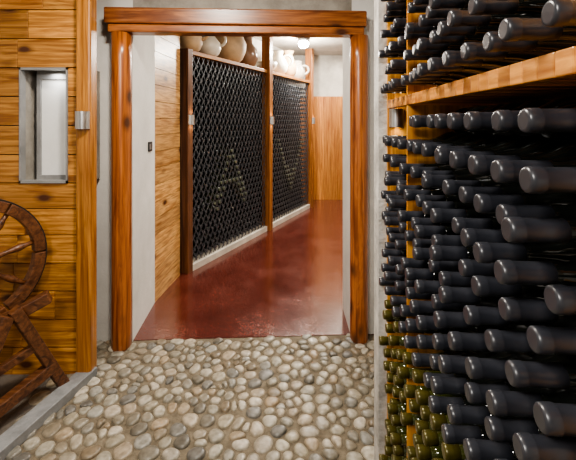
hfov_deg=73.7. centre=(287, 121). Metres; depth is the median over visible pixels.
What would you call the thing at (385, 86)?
wine bottle
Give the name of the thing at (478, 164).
wine bottle
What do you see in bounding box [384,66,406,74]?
wine bottle
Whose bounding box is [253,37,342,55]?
ceiling
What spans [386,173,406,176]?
wine bottle
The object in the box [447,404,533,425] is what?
wine bottle
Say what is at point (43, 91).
window
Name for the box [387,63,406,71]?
wine bottle
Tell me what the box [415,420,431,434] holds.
wine bottle
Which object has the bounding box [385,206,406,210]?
wine bottle
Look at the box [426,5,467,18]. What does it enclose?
wine bottle
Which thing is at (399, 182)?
wine bottle
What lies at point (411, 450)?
wine bottle
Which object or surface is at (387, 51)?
wine bottle
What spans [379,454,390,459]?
wine bottle
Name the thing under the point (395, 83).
wine bottle
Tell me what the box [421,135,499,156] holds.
wine bottle
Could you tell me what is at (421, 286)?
wine bottle
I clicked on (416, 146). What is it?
wine bottle
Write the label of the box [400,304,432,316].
wine bottle
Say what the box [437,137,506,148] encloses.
wine bottle
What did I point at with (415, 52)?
wine bottle
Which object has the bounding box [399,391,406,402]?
wine bottle
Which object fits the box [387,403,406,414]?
wine bottle
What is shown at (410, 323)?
wine bottle
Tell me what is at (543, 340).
wine bottle
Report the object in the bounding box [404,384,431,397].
wine bottle
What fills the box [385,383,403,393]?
wine bottle
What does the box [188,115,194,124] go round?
wall light
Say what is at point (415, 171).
wine bottle
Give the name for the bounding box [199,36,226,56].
jug
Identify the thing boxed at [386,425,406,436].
wine bottle
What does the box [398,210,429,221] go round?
wine bottle
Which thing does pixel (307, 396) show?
floor
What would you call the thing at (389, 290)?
wine bottle
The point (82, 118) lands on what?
wall light
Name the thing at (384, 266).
wine bottle
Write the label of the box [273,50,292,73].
jug
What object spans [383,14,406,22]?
wine bottle
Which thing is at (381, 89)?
wine bottle
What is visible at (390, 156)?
wine bottle
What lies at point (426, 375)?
wine bottle
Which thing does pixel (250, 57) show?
vase
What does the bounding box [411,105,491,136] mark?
wine bottle
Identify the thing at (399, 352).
wine bottle
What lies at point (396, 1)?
wine bottle
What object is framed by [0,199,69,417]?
machine
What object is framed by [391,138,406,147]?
wine bottle
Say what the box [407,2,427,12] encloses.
wine bottle
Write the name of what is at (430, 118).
wine bottle
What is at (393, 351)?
wine bottle
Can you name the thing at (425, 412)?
wine bottle
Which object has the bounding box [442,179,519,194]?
wine bottle
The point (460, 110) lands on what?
wine bottle
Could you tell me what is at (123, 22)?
door frame
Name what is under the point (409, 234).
wine bottle
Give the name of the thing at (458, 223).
wine bottle
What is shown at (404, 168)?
wine bottle
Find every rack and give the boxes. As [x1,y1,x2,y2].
[160,51,266,270]
[243,71,309,227]
[387,0,575,456]
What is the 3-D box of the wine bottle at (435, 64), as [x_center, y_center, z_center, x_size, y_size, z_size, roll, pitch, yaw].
[0.440,-0.119,0.786,0.296,0.074,0.074,0,0,4]
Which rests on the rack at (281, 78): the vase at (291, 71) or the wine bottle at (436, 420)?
the vase at (291, 71)
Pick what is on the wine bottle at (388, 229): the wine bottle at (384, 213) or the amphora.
the wine bottle at (384, 213)
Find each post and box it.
[76,0,96,371]
[180,48,192,273]
[262,37,272,230]
[305,48,313,207]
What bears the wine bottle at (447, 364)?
on the wine bottle at (457, 414)
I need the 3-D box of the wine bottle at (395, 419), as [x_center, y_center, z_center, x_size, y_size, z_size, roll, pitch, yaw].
[0.486,0.976,1.247,0.296,0.074,0.074,0,0,4]
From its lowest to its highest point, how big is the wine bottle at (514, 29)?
0.074 m
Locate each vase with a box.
[239,37,257,65]
[283,50,296,76]
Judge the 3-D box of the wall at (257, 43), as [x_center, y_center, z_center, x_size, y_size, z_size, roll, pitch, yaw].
[-0.707,0.100,5.133,0.080,2.600,3.400,0,0,25]
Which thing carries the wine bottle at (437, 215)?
on the wine bottle at (437, 252)
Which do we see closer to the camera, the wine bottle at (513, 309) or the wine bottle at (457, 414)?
the wine bottle at (513, 309)
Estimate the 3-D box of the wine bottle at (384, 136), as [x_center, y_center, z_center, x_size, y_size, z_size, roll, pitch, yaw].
[0.496,0.063,1.397,0.296,0.074,0.074,0,0,4]
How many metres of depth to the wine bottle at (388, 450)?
1.36 m
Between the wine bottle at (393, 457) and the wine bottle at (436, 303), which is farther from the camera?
the wine bottle at (393, 457)
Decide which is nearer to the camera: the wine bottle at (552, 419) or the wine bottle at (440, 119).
the wine bottle at (552, 419)
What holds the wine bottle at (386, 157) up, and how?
on the wine bottle at (388, 174)
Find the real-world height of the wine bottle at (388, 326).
0.074 m
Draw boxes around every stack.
[168,65,261,256]
[253,81,306,221]
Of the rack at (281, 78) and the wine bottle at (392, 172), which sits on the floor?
the rack at (281, 78)
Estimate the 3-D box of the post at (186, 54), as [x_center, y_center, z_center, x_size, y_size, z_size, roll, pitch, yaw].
[-0.946,0.360,3.576,0.095,2.080,0.070,0,0,25]
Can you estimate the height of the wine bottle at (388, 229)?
0.074 m
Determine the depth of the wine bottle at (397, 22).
1.21 m
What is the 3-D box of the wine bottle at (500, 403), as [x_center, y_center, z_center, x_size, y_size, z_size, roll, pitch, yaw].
[0.427,0.389,0.523,0.296,0.074,0.074,0,0,4]
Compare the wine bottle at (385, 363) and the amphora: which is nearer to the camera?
the wine bottle at (385, 363)
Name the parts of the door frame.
post, post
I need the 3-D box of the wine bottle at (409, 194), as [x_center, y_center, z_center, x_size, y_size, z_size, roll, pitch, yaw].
[0.457,0.194,1.011,0.296,0.074,0.074,0,0,4]
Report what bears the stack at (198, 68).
on the rack at (203, 60)
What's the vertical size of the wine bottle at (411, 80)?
0.074 m
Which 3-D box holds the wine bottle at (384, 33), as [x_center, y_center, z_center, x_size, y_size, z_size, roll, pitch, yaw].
[0.479,-0.315,1.361,0.296,0.074,0.074,0,0,4]
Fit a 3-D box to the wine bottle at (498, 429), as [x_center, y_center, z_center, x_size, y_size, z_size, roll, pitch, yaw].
[0.444,0.455,0.560,0.296,0.074,0.074,0,0,4]
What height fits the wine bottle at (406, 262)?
0.074 m
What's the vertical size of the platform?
0.006 m
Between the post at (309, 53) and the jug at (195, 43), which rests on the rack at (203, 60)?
the jug at (195, 43)
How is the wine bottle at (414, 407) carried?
on the wine bottle at (417, 439)
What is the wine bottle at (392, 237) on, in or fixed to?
on the wine bottle at (392, 260)
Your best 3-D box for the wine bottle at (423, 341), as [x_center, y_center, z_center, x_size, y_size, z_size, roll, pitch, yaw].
[0.454,0.520,0.898,0.296,0.074,0.074,0,0,4]
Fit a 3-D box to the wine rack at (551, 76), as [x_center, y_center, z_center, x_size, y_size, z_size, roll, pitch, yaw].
[0.479,0.150,0.716,0.310,2.500,1.462,0,0,4]
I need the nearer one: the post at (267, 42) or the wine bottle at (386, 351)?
the wine bottle at (386, 351)
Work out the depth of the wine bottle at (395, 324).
1.21 m
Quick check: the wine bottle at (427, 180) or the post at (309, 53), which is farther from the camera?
the post at (309, 53)
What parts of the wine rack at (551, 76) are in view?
panel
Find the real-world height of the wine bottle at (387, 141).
0.074 m
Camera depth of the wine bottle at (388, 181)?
1.25 m
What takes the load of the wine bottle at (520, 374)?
on the wine bottle at (500, 403)
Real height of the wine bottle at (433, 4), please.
0.074 m
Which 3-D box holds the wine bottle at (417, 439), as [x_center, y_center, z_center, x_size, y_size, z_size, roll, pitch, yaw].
[0.481,0.846,1.009,0.296,0.074,0.074,0,0,4]
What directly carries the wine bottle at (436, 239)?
on the wine bottle at (434, 266)
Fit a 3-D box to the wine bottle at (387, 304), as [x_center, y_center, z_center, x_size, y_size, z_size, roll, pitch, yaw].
[0.493,0.650,1.360,0.296,0.074,0.074,0,0,4]
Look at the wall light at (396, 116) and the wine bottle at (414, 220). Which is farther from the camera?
the wall light at (396, 116)
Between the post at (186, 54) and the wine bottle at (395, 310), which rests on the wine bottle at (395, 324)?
the wine bottle at (395, 310)
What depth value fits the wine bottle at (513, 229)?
0.45 m
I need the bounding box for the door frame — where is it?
[104,7,367,351]
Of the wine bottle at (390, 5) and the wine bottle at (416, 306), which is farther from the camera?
the wine bottle at (390, 5)
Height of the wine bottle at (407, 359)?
0.074 m
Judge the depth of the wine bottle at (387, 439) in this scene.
1.32 m
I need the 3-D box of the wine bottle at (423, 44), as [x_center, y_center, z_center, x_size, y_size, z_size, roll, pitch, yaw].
[0.455,-0.184,0.898,0.296,0.074,0.074,0,0,4]
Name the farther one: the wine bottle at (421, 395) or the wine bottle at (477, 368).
the wine bottle at (421, 395)
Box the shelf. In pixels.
[388,46,575,108]
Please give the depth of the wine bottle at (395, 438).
1.17 m
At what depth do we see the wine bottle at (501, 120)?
0.52 m
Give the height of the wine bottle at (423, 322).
0.074 m
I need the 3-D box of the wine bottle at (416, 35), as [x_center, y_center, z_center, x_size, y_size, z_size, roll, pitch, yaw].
[0.483,-0.249,1.085,0.296,0.074,0.074,0,0,4]
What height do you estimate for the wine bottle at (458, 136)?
0.074 m
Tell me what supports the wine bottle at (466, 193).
on the wine bottle at (469, 236)
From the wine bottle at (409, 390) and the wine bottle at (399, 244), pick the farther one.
the wine bottle at (399, 244)
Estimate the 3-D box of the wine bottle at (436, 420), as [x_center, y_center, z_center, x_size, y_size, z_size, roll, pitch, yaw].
[0.458,0.650,0.823,0.296,0.074,0.074,0,0,4]
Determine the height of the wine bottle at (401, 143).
0.074 m
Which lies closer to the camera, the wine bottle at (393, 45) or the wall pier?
the wine bottle at (393, 45)
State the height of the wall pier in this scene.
2.500 m
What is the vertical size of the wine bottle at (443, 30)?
0.074 m
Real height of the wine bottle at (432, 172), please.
0.074 m
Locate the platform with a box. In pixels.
[0,374,68,434]
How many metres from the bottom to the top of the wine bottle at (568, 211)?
0.074 m
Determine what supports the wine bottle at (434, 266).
on the wine bottle at (436, 303)
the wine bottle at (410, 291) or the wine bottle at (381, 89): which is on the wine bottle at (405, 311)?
the wine bottle at (410, 291)
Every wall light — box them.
[75,111,89,128]
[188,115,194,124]
[389,109,403,126]
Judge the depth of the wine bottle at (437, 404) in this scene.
0.79 m
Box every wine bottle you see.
[378,50,402,57]
[379,277,394,285]
[379,336,399,345]
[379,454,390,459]
[380,29,404,37]
[380,85,406,93]
[381,190,396,198]
[381,263,395,271]
[382,135,406,142]
[382,211,397,219]
[382,248,406,257]
[382,310,406,319]
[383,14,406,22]
[383,83,406,91]
[383,154,406,161]
[383,348,406,357]
[383,361,403,370]
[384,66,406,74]
[384,137,406,145]
[384,176,406,185]
[384,216,406,225]
[384,271,404,280]
[384,286,405,295]
[384,300,399,308]
[384,445,392,455]
[385,46,403,54]
[385,171,399,176]
[385,194,403,202]
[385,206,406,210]
[385,242,394,248]
[385,323,399,332]
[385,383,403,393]
[385,419,406,427]
[385,435,392,446]
[386,1,406,10]
[386,10,406,16]
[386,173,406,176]
[386,227,401,234]
[386,319,404,321]
[386,372,396,382]
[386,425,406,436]
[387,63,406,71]
[387,256,406,265]
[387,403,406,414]
[388,81,406,89]
[388,199,406,207]
[388,233,404,241]
[388,335,403,345]
[389,41,406,50]
[389,362,406,372]
[390,24,404,32]
[390,59,406,68]
[390,156,406,157]
[390,158,406,166]
[390,296,406,305]
[390,398,406,403]
[390,432,406,444]
[391,78,406,87]
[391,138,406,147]
[391,348,396,358]
[391,414,406,425]
[391,454,406,459]
[392,306,401,317]
[392,387,403,397]
[393,18,406,27]
[393,321,398,331]
[393,375,406,385]
[393,445,406,455]
[395,0,406,3]
[395,240,406,249]
[395,264,404,274]
[395,281,405,290]
[396,180,406,184]
[396,185,441,194]
[396,349,406,359]
[397,131,457,149]
[397,366,439,378]
[398,36,406,45]
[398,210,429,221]
[398,321,445,333]
[399,163,449,173]
[399,222,406,232]
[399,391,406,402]
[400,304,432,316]
[400,412,423,425]
[401,75,445,85]
[401,257,428,268]
[402,351,448,364]
[403,49,441,60]
[404,189,444,200]
[404,230,430,240]
[404,336,455,353]
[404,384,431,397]
[405,22,436,33]
[405,33,429,39]
[405,268,438,280]
[405,278,433,286]
[405,287,431,299]
[405,318,459,333]
[406,132,467,151]
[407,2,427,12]
[407,446,416,459]
[409,72,454,82]
[409,108,466,132]
[409,300,462,313]
[409,399,428,412]
[410,166,467,177]
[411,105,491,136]
[411,217,451,228]
[411,351,468,366]
[412,44,458,55]
[412,67,464,80]
[412,135,478,153]
[412,238,431,247]
[412,247,429,259]
[412,369,452,383]
[413,0,428,4]
[413,433,423,446]
[414,225,459,237]
[414,280,454,293]
[415,389,465,404]
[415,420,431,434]
[415,444,443,459]
[416,194,460,206]
[416,315,485,332]
[416,335,480,354]
[417,37,462,50]
[417,63,480,77]
[418,14,446,26]
[420,405,446,420]
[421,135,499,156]
[421,173,492,187]
[422,169,469,174]
[422,201,474,213]
[422,429,443,446]
[423,372,468,387]
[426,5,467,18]
[426,104,503,137]
[428,57,498,72]
[428,258,458,272]
[428,395,486,413]
[429,0,468,8]
[429,30,483,43]
[429,245,474,260]
[429,352,490,369]
[430,208,495,222]
[430,376,509,394]
[430,413,476,430]
[431,234,463,245]
[431,294,494,309]
[432,333,496,355]
[433,306,515,329]
[434,102,524,138]
[434,136,528,163]
[437,21,498,36]
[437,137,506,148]
[438,286,536,306]
[438,353,518,383]
[439,271,471,286]
[441,423,489,444]
[441,442,465,459]
[442,50,521,67]
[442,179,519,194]
[447,9,538,26]
[447,100,550,140]
[447,326,536,358]
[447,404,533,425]
[449,138,559,168]
[451,217,500,233]
[458,185,533,202]
[458,259,494,276]
[460,42,551,60]
[460,228,535,246]
[463,97,575,142]
[463,305,565,327]
[463,438,517,459]
[464,382,551,403]
[465,354,572,391]
[468,0,548,17]
[468,140,575,174]
[471,275,547,298]
[473,193,575,212]
[473,242,575,263]
[482,31,575,51]
[484,323,575,362]
[484,416,575,441]
[486,389,575,417]
[490,158,575,182]
[491,106,575,134]
[494,260,575,285]
[496,202,575,224]
[498,17,575,41]
[498,297,575,323]
[501,217,575,243]
[505,360,575,389]
[512,432,575,459]
[517,108,575,132]
[519,166,575,193]
[526,325,575,354]
[533,401,575,436]
[541,0,575,26]
[544,284,575,314]
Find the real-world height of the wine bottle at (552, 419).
0.074 m
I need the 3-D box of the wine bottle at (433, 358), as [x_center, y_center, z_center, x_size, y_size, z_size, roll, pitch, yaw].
[0.458,0.520,0.823,0.296,0.074,0.074,0,0,4]
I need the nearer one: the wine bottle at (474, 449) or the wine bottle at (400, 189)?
the wine bottle at (474, 449)
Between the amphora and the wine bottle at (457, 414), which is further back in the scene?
the amphora
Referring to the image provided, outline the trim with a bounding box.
[0,367,96,459]
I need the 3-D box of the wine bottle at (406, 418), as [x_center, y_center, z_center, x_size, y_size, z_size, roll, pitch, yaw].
[0.469,0.846,1.085,0.296,0.074,0.074,0,0,4]
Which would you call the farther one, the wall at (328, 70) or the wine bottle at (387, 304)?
the wall at (328, 70)
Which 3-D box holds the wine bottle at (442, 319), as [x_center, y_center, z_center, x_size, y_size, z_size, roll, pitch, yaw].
[0.438,0.389,0.749,0.296,0.074,0.074,0,0,4]
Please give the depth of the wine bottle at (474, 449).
0.60 m
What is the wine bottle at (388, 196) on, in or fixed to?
on the wine bottle at (384, 213)
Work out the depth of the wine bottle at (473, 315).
0.63 m
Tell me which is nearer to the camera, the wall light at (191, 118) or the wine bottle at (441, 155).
the wine bottle at (441, 155)
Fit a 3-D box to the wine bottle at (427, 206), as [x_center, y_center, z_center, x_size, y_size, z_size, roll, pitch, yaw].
[0.455,0.194,0.860,0.296,0.074,0.074,0,0,4]
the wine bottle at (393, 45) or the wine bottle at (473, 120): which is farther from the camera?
the wine bottle at (393, 45)
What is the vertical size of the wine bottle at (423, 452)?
0.074 m
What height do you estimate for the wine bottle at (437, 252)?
0.074 m
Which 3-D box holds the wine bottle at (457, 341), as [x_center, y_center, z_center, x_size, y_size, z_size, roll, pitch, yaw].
[0.435,0.389,0.673,0.296,0.074,0.074,0,0,4]
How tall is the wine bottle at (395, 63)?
0.074 m
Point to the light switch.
(150, 146)
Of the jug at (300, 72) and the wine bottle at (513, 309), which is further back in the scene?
the jug at (300, 72)
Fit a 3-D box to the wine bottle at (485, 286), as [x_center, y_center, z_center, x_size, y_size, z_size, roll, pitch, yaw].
[0.442,0.259,0.597,0.296,0.074,0.074,0,0,4]
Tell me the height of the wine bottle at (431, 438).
0.074 m
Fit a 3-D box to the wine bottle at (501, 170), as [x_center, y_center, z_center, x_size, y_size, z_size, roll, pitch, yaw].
[0.415,0.063,0.486,0.296,0.074,0.074,0,0,4]
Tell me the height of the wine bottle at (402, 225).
0.074 m
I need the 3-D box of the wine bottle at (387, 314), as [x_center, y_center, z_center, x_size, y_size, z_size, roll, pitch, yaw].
[0.468,0.650,1.286,0.296,0.074,0.074,0,0,4]
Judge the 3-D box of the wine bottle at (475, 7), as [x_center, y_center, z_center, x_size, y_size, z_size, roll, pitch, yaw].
[0.437,-0.184,0.598,0.296,0.074,0.074,0,0,4]
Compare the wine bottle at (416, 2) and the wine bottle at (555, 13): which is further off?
the wine bottle at (416, 2)
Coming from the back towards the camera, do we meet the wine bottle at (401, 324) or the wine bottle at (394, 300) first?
the wine bottle at (394, 300)
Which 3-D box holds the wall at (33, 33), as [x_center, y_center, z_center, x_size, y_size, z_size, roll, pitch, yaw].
[-1.674,0.150,2.140,1.052,2.500,0.040,0,0,0]
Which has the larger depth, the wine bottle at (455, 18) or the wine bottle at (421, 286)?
the wine bottle at (421, 286)
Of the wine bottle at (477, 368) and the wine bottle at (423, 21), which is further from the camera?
the wine bottle at (423, 21)
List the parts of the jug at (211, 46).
handle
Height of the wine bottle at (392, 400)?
0.074 m
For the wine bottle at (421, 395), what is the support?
on the wine bottle at (425, 412)
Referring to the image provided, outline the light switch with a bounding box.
[148,141,152,151]
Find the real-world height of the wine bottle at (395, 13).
0.074 m
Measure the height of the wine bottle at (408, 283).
0.074 m
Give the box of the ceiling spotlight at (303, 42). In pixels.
[298,37,308,47]
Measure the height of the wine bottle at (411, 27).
0.074 m
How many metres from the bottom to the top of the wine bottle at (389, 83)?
0.074 m
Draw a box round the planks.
[155,36,179,301]
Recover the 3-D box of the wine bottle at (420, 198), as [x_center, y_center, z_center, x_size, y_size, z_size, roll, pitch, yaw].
[0.464,0.194,0.935,0.296,0.074,0.074,0,0,4]
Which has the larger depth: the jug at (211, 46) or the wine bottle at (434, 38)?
the jug at (211, 46)
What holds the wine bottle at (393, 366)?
on the wine bottle at (397, 382)
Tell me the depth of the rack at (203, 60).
4.17 m
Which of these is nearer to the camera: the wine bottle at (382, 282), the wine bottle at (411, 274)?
the wine bottle at (411, 274)
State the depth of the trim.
1.79 m
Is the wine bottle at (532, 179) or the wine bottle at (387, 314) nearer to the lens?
the wine bottle at (532, 179)
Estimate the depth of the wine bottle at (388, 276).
1.28 m
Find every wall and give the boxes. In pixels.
[0,0,75,373]
[97,0,373,340]
[252,38,289,84]
[293,56,342,199]
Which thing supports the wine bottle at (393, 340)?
on the wine bottle at (393, 366)
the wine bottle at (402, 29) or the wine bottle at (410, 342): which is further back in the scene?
the wine bottle at (402, 29)
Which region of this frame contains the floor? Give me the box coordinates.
[5,200,373,459]
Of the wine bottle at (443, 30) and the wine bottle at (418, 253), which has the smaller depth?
the wine bottle at (443, 30)
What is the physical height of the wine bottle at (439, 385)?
0.074 m
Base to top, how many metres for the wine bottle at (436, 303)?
0.074 m
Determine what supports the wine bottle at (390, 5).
on the wine bottle at (402, 29)
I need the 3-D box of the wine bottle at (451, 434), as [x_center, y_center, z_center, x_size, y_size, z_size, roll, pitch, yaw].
[0.439,0.585,0.711,0.296,0.074,0.074,0,0,4]
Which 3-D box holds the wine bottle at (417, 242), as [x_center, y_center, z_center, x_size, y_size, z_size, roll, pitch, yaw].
[0.481,0.324,1.009,0.296,0.074,0.074,0,0,4]
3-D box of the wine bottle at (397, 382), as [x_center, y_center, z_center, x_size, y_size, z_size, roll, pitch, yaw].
[0.494,0.846,1.247,0.296,0.074,0.074,0,0,4]
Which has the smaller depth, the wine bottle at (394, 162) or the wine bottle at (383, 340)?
the wine bottle at (394, 162)
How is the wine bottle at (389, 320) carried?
on the wine bottle at (383, 340)
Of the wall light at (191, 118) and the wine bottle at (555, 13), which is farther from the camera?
the wall light at (191, 118)
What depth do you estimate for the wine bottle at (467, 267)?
0.67 m
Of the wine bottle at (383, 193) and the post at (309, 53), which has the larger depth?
the post at (309, 53)
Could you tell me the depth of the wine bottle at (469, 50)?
0.63 m
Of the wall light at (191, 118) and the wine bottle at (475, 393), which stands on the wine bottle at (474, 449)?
the wine bottle at (475, 393)
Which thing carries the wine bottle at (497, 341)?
on the wine bottle at (500, 403)
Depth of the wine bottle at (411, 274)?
0.97 m
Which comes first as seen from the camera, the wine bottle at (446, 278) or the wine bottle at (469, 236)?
the wine bottle at (469, 236)
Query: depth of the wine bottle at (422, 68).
0.86 m
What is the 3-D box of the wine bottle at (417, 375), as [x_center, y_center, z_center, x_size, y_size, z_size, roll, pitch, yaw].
[0.468,0.650,0.973,0.296,0.074,0.074,0,0,4]
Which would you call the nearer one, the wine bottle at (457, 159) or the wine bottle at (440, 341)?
the wine bottle at (457, 159)
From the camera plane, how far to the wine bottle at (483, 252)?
0.56 m
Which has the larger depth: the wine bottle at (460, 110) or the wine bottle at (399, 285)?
the wine bottle at (399, 285)
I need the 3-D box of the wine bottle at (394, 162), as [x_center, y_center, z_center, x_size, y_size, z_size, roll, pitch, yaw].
[0.473,0.129,1.210,0.296,0.074,0.074,0,0,4]
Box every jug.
[180,36,208,51]
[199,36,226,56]
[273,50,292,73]
[294,61,308,78]
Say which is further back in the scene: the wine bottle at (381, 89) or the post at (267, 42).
the post at (267, 42)
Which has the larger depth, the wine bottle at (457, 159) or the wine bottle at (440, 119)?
the wine bottle at (440, 119)
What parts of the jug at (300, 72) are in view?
handle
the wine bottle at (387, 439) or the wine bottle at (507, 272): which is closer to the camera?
the wine bottle at (507, 272)
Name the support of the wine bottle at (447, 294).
on the wine bottle at (457, 341)
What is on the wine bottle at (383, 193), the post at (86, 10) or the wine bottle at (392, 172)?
the wine bottle at (392, 172)
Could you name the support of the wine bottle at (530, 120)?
on the wine bottle at (532, 179)
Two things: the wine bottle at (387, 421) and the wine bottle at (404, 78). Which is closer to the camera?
the wine bottle at (404, 78)
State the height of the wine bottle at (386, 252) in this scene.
0.074 m
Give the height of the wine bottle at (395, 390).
0.074 m
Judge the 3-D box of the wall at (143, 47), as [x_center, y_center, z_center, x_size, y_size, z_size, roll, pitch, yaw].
[0.600,0.100,2.710,5.600,2.600,0.520,0,0,0]
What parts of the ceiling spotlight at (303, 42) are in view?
bulb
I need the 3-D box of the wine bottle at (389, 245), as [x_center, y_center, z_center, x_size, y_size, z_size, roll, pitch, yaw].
[0.503,0.455,1.397,0.296,0.074,0.074,0,0,4]
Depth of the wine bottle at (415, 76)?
0.93 m
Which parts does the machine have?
leg, leg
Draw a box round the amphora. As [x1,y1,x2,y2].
[215,36,245,61]
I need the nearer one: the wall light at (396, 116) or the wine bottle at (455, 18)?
the wine bottle at (455, 18)
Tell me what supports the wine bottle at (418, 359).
on the wine bottle at (421, 395)
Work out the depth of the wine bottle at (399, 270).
1.17 m
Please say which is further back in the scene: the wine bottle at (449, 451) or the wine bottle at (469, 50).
the wine bottle at (449, 451)
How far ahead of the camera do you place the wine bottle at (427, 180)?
0.82 m
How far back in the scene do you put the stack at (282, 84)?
5.59 m
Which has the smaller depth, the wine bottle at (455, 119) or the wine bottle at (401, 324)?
the wine bottle at (455, 119)
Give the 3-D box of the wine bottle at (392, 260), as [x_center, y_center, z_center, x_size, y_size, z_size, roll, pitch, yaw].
[0.475,0.455,1.248,0.296,0.074,0.074,0,0,4]
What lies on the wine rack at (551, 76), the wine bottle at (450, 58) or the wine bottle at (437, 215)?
the wine bottle at (450, 58)
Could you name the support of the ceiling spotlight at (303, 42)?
attached to the ceiling
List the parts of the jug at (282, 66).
handle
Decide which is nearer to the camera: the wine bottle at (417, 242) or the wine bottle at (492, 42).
the wine bottle at (492, 42)
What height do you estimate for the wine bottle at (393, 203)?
0.074 m
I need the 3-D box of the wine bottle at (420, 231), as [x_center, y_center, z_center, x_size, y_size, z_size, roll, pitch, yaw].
[0.449,0.259,0.898,0.296,0.074,0.074,0,0,4]
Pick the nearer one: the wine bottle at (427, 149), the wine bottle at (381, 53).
the wine bottle at (427, 149)
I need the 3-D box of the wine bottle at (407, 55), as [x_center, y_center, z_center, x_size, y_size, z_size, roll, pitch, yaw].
[0.468,-0.184,1.048,0.296,0.074,0.074,0,0,4]
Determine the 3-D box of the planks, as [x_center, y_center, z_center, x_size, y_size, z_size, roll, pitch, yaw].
[-1.038,0.098,3.235,0.065,2.600,0.536,0,0,4]
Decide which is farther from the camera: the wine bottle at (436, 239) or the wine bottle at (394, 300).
the wine bottle at (394, 300)
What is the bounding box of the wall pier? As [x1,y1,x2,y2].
[374,0,386,459]
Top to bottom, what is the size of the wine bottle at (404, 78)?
0.074 m
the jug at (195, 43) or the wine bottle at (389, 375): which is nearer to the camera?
the wine bottle at (389, 375)
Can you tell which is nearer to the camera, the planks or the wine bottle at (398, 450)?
the wine bottle at (398, 450)
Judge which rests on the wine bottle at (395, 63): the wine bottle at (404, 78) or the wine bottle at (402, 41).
the wine bottle at (402, 41)
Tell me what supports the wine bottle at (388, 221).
on the wine bottle at (392, 237)
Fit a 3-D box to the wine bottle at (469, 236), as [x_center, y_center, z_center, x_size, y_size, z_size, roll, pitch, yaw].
[0.442,0.194,0.635,0.296,0.074,0.074,0,0,4]
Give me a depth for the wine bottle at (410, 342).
1.01 m
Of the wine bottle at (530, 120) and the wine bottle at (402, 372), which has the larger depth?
the wine bottle at (402, 372)
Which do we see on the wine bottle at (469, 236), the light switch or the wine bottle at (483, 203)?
the wine bottle at (483, 203)
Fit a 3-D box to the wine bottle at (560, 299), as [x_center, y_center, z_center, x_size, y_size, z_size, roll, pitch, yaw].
[0.434,0.194,0.409,0.296,0.074,0.074,0,0,4]

